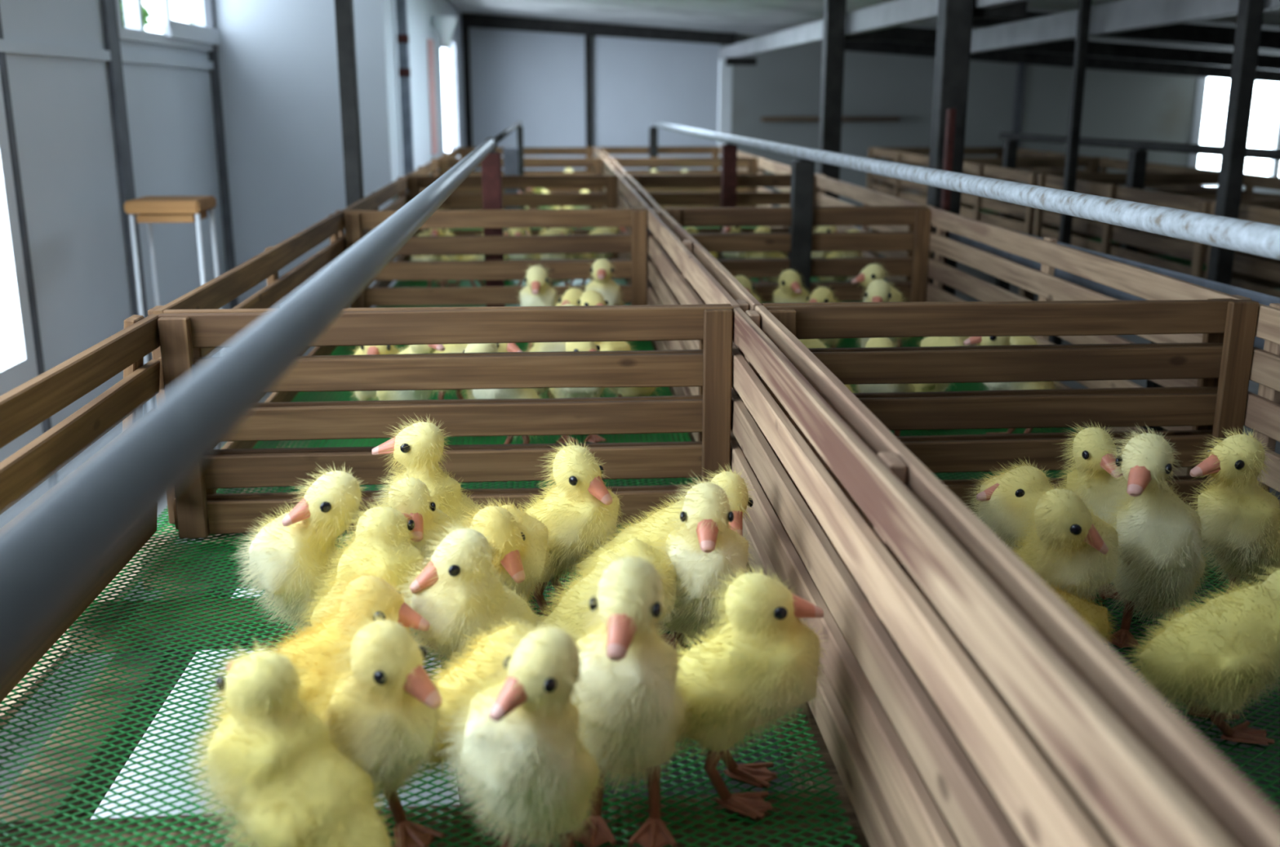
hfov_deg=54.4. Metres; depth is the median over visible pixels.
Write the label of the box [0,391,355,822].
joist
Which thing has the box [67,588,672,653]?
joist
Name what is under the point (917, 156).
pen
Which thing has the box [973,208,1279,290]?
netting
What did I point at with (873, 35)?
bracket
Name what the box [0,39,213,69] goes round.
trim
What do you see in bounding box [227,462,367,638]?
duckling
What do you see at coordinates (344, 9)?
steel column
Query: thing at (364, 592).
duckling
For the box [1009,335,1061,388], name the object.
duckling
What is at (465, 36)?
trim
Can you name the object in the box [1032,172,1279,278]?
pen
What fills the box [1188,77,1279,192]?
window
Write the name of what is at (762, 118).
wall ledge
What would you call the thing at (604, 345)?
duckling
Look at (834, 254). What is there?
duckling
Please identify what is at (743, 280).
duckling
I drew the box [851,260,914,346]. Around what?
duckling
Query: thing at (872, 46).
rafter
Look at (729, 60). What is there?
bracket
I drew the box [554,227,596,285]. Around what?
duckling
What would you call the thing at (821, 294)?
duckling
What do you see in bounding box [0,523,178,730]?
plank
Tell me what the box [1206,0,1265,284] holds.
steel column
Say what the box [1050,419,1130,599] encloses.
duckling
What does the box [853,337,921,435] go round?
duckling
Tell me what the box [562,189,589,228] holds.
duckling
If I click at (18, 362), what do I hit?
window
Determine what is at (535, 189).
duckling
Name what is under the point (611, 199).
pen
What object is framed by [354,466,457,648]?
duckling
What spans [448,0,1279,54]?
ceiling
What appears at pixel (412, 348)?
duckling
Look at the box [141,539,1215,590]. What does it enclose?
joist
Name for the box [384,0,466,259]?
wall
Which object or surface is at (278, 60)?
wall
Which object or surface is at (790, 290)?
duckling
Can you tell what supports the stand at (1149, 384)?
on the floor
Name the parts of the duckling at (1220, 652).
leg, leg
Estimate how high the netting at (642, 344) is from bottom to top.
0.007 m
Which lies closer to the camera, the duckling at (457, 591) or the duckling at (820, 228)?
the duckling at (457, 591)
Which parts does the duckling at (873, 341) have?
leg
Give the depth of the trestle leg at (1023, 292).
5.24 m
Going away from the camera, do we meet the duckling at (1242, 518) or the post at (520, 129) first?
the duckling at (1242, 518)
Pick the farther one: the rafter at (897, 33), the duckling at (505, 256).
the rafter at (897, 33)
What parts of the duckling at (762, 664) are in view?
leg, leg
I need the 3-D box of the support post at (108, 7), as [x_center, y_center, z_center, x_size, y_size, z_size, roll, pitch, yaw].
[-1.640,-0.931,3.932,0.016,1.991,0.100,-1,15,-4]
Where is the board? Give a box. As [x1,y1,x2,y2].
[91,535,459,817]
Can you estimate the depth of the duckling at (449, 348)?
2.55 m
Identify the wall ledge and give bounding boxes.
[760,116,899,121]
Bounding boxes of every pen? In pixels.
[0,305,1235,846]
[147,208,749,529]
[335,174,657,307]
[403,157,622,259]
[435,146,605,189]
[598,146,759,172]
[608,156,819,228]
[626,173,934,302]
[659,206,1251,484]
[755,299,1279,846]
[866,146,1100,205]
[960,156,1219,243]
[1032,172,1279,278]
[1204,200,1279,297]
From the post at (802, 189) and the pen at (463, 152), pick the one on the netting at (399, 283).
the pen at (463, 152)
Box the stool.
[124,195,224,448]
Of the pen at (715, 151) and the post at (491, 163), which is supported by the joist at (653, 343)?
the post at (491, 163)
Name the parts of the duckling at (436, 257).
leg, leg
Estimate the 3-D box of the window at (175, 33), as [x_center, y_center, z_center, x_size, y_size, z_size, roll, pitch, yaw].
[-1.718,-1.601,4.562,0.110,0.426,1.479,-1,15,-4]
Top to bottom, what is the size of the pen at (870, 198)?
0.340 m
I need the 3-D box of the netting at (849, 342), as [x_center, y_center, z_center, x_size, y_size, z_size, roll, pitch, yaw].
[0.535,0.054,2.339,0.746,0.007,2.617,-1,15,-4]
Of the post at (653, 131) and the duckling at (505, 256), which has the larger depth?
the post at (653, 131)
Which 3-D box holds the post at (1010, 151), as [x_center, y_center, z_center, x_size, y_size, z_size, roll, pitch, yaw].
[1.776,-1.113,6.016,0.050,0.507,0.060,-1,15,-4]
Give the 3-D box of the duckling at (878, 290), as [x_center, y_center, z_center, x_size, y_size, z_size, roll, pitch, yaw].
[0.565,-0.230,2.945,0.107,0.233,0.192,4,15,15]
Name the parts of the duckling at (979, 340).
leg, leg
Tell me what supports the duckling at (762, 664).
on the netting at (642, 344)
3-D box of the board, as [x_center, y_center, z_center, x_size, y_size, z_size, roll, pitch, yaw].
[-0.511,0.376,2.080,0.501,0.012,1.109,-1,15,-4]
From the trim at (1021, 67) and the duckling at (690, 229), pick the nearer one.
the duckling at (690, 229)
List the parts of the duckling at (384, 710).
leg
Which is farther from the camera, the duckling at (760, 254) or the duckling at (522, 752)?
the duckling at (760, 254)
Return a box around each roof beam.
[719,0,1028,59]
[970,0,1279,53]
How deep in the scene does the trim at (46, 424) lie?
3.18 m
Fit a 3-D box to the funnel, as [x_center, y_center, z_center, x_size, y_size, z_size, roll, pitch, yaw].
[-1.113,-2.221,7.071,0.151,0.170,0.144,-1,15,-4]
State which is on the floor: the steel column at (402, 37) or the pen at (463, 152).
the steel column at (402, 37)
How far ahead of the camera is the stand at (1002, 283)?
3.34 m
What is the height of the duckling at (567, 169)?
0.236 m
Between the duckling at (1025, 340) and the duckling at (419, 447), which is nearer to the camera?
the duckling at (419, 447)
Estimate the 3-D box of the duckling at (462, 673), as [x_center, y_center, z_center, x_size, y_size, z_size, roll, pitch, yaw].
[-0.139,0.272,1.178,0.164,0.158,0.112,-1,15,-4]
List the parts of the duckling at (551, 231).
leg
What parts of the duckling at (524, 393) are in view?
leg, leg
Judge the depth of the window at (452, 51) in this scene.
8.91 m
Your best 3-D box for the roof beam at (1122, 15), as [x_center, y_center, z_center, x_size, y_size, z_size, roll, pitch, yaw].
[1.680,-1.432,4.386,0.050,0.100,3.385,-1,14,-4]
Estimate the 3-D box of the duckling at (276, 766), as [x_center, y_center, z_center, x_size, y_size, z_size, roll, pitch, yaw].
[-0.269,0.289,0.995,0.148,0.217,0.132,-1,15,-4]
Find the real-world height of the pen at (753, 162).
0.342 m
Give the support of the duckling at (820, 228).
on the netting at (812, 278)
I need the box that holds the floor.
[0,251,1279,811]
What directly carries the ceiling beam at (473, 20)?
attached to the wall at (785, 82)
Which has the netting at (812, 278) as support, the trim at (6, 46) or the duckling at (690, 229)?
the duckling at (690, 229)
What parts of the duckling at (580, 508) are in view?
leg, leg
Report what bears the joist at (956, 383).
attached to the steel column at (954, 17)
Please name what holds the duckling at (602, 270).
on the netting at (642, 344)
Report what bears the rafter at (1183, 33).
attached to the ceiling
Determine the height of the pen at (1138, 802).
0.342 m
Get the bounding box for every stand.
[981,277,1009,479]
[1121,341,1163,624]
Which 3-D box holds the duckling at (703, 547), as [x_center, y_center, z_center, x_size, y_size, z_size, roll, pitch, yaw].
[0.069,0.172,1.403,0.122,0.238,0.132,12,19,39]
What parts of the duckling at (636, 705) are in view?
leg, leg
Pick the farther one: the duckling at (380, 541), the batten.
the batten
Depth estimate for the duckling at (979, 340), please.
2.33 m
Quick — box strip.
[426,39,438,154]
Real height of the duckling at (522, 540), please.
0.202 m
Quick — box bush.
[120,0,153,31]
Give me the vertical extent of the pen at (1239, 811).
0.340 m
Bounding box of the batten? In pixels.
[940,108,955,290]
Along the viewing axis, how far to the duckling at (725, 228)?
4.21 m
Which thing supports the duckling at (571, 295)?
on the netting at (642, 344)
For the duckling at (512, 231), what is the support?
on the netting at (399, 283)
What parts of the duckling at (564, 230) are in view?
leg, leg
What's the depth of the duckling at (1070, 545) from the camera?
1.39 m
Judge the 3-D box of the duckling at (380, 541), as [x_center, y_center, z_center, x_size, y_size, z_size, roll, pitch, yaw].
[-0.298,0.199,1.358,0.128,0.208,0.144,-5,16,-19]
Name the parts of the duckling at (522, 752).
leg, leg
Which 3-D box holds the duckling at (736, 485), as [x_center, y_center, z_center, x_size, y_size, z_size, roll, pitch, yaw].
[0.029,0.159,1.513,0.211,0.206,0.112,-1,15,-4]
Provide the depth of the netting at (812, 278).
4.54 m
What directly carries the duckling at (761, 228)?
on the netting at (812, 278)
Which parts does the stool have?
leg, leg, seat, leg, leg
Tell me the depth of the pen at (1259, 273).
3.57 m
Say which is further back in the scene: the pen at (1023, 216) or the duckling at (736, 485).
the pen at (1023, 216)
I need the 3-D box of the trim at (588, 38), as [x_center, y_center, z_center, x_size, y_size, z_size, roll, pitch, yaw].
[-0.404,-2.366,9.900,0.055,1.741,0.040,-1,15,-4]
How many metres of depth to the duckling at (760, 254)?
4.06 m
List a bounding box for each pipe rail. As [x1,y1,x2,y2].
[0,120,521,679]
[650,120,1279,259]
[999,132,1279,159]
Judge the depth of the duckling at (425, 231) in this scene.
4.48 m
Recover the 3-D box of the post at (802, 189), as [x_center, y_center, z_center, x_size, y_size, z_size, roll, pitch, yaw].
[0.453,-0.476,3.525,0.055,0.536,0.066,-1,15,-4]
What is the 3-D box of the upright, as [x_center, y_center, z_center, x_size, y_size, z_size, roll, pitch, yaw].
[-0.536,-0.901,5.217,0.060,0.500,0.050,-1,15,-4]
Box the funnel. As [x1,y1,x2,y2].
[430,15,457,48]
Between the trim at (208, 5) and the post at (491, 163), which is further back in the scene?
the trim at (208, 5)
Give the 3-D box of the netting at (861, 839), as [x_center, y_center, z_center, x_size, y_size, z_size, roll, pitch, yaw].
[-0.222,0.390,1.159,0.950,0.040,0.063,-1,15,-4]
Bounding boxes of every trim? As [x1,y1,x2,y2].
[0,12,57,486]
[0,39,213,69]
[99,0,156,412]
[203,0,238,308]
[461,13,472,146]
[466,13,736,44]
[584,35,593,172]
[1012,63,1026,182]
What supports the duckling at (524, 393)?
on the netting at (642, 344)
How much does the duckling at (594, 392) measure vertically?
0.217 m
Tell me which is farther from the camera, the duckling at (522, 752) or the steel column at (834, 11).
the steel column at (834, 11)
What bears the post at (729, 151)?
on the netting at (812, 278)
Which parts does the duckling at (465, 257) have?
leg, leg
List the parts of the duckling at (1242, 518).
leg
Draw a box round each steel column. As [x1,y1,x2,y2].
[333,0,372,400]
[395,0,414,260]
[717,59,732,168]
[817,0,846,199]
[916,0,973,435]
[1049,0,1092,344]
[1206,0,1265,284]
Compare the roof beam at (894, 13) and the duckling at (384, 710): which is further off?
the roof beam at (894, 13)
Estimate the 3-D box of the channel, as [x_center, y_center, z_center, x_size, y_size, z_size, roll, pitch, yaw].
[0.988,-0.370,2.911,0.012,0.111,1.725,-1,15,-5]
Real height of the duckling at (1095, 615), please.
0.124 m
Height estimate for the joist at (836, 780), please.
0.060 m
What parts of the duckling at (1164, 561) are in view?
leg, leg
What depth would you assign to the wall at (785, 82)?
9.97 m
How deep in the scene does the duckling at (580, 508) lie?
1.51 m
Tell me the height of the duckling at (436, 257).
0.207 m
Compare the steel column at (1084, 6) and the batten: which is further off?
the steel column at (1084, 6)
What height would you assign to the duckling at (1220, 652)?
0.170 m
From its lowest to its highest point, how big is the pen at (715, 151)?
0.341 m
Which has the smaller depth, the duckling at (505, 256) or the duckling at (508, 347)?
the duckling at (508, 347)
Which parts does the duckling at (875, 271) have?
leg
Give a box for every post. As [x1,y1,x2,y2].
[481,149,505,306]
[516,124,524,208]
[648,126,657,171]
[720,142,737,258]
[788,158,814,296]
[999,138,1017,219]
[1120,148,1147,252]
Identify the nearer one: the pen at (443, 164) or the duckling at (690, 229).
the duckling at (690, 229)
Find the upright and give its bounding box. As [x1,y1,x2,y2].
[502,146,519,229]
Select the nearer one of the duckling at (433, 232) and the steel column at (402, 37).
the duckling at (433, 232)
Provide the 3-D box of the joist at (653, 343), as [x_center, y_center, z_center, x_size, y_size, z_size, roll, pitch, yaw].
[0.003,-0.219,3.582,1.750,0.050,0.070,-1,15,-4]
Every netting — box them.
[0,340,861,846]
[0,789,870,846]
[375,226,631,307]
[740,226,863,303]
[825,336,1279,813]
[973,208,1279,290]
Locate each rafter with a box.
[821,40,1279,83]
[878,26,1279,71]
[972,10,1279,50]
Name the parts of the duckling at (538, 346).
leg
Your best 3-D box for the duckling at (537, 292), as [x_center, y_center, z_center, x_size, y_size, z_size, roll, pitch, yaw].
[-0.258,-0.292,3.184,0.107,0.233,0.192,0,15,1]
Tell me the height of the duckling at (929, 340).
0.233 m
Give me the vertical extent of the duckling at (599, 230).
0.244 m
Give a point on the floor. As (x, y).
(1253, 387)
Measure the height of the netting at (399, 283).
0.007 m
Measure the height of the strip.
0.620 m
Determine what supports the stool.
on the floor
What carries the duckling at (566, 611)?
on the netting at (642, 344)
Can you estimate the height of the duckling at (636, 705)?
0.272 m
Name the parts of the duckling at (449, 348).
leg, leg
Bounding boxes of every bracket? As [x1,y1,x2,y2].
[724,57,756,65]
[844,30,879,40]
[972,0,1026,18]
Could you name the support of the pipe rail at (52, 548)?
on the post at (491, 163)
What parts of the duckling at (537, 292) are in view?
leg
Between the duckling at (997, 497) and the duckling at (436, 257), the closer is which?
the duckling at (997, 497)
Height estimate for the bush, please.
1.663 m
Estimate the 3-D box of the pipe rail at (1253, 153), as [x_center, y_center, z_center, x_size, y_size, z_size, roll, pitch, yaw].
[1.876,-1.019,4.569,0.032,0.048,3.106,-1,15,-4]
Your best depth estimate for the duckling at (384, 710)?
1.02 m
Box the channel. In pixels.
[948,229,1279,349]
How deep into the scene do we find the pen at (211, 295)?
3.12 m
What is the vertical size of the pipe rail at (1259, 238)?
0.059 m
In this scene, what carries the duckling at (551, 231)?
on the netting at (399, 283)
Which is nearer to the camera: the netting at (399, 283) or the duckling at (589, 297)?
the duckling at (589, 297)
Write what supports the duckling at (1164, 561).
on the netting at (849, 342)
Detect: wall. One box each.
[0,0,230,525]
[191,0,396,355]
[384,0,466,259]
[468,26,1279,231]
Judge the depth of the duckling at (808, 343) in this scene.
2.46 m
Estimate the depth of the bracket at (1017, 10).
3.68 m
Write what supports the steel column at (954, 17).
on the floor
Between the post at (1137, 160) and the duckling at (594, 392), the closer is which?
the duckling at (594, 392)
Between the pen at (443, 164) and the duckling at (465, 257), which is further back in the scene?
the pen at (443, 164)
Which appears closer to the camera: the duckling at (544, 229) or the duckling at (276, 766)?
the duckling at (276, 766)
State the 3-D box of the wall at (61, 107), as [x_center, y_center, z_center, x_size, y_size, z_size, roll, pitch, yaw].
[-1.494,-0.271,1.410,0.060,1.991,8.267,-1,15,-4]
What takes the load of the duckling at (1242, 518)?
on the netting at (849, 342)
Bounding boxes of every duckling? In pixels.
[177,637,404,846]
[208,565,430,711]
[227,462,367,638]
[293,494,428,636]
[305,604,450,846]
[348,345,399,400]
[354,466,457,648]
[369,343,444,399]
[371,413,480,529]
[396,519,544,671]
[408,614,538,786]
[411,208,448,280]
[411,231,449,286]
[426,228,463,286]
[431,343,467,399]
[434,613,608,846]
[453,495,555,606]
[457,342,522,399]
[459,227,508,286]
[462,342,545,444]
[503,227,532,259]
[506,227,541,285]
[515,262,562,351]
[515,436,625,616]
[522,300,579,398]
[527,187,561,208]
[533,528,684,640]
[538,227,557,281]
[538,227,575,285]
[546,341,608,443]
[553,285,584,306]
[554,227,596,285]
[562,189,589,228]
[563,167,573,172]
[564,462,755,649]
[568,542,699,846]
[577,287,608,305]
[583,256,626,305]
[585,226,627,279]
[594,341,664,396]
[651,473,754,658]
[671,564,827,818]
[684,226,720,258]
[720,226,751,280]
[733,272,765,302]
[746,251,786,282]
[750,226,771,282]
[769,266,812,302]
[798,338,857,392]
[804,281,844,347]
[811,225,838,257]
[816,228,866,281]
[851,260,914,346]
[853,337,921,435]
[855,277,902,347]
[913,336,970,391]
[960,457,1056,553]
[963,336,1051,434]
[1004,480,1126,604]
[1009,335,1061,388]
[1040,577,1119,646]
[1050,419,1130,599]
[1100,422,1212,648]
[1121,557,1279,744]
[1181,426,1279,610]
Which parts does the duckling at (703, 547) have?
leg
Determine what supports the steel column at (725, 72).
on the floor
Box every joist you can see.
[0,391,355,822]
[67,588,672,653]
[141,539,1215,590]
[624,278,845,791]
[634,340,657,350]
[949,382,1257,593]
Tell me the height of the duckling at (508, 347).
0.217 m
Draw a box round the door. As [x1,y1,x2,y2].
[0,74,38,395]
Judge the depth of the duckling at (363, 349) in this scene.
2.45 m
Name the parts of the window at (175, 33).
sash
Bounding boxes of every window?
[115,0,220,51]
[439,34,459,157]
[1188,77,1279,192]
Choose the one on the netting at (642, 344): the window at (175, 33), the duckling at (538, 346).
the duckling at (538, 346)

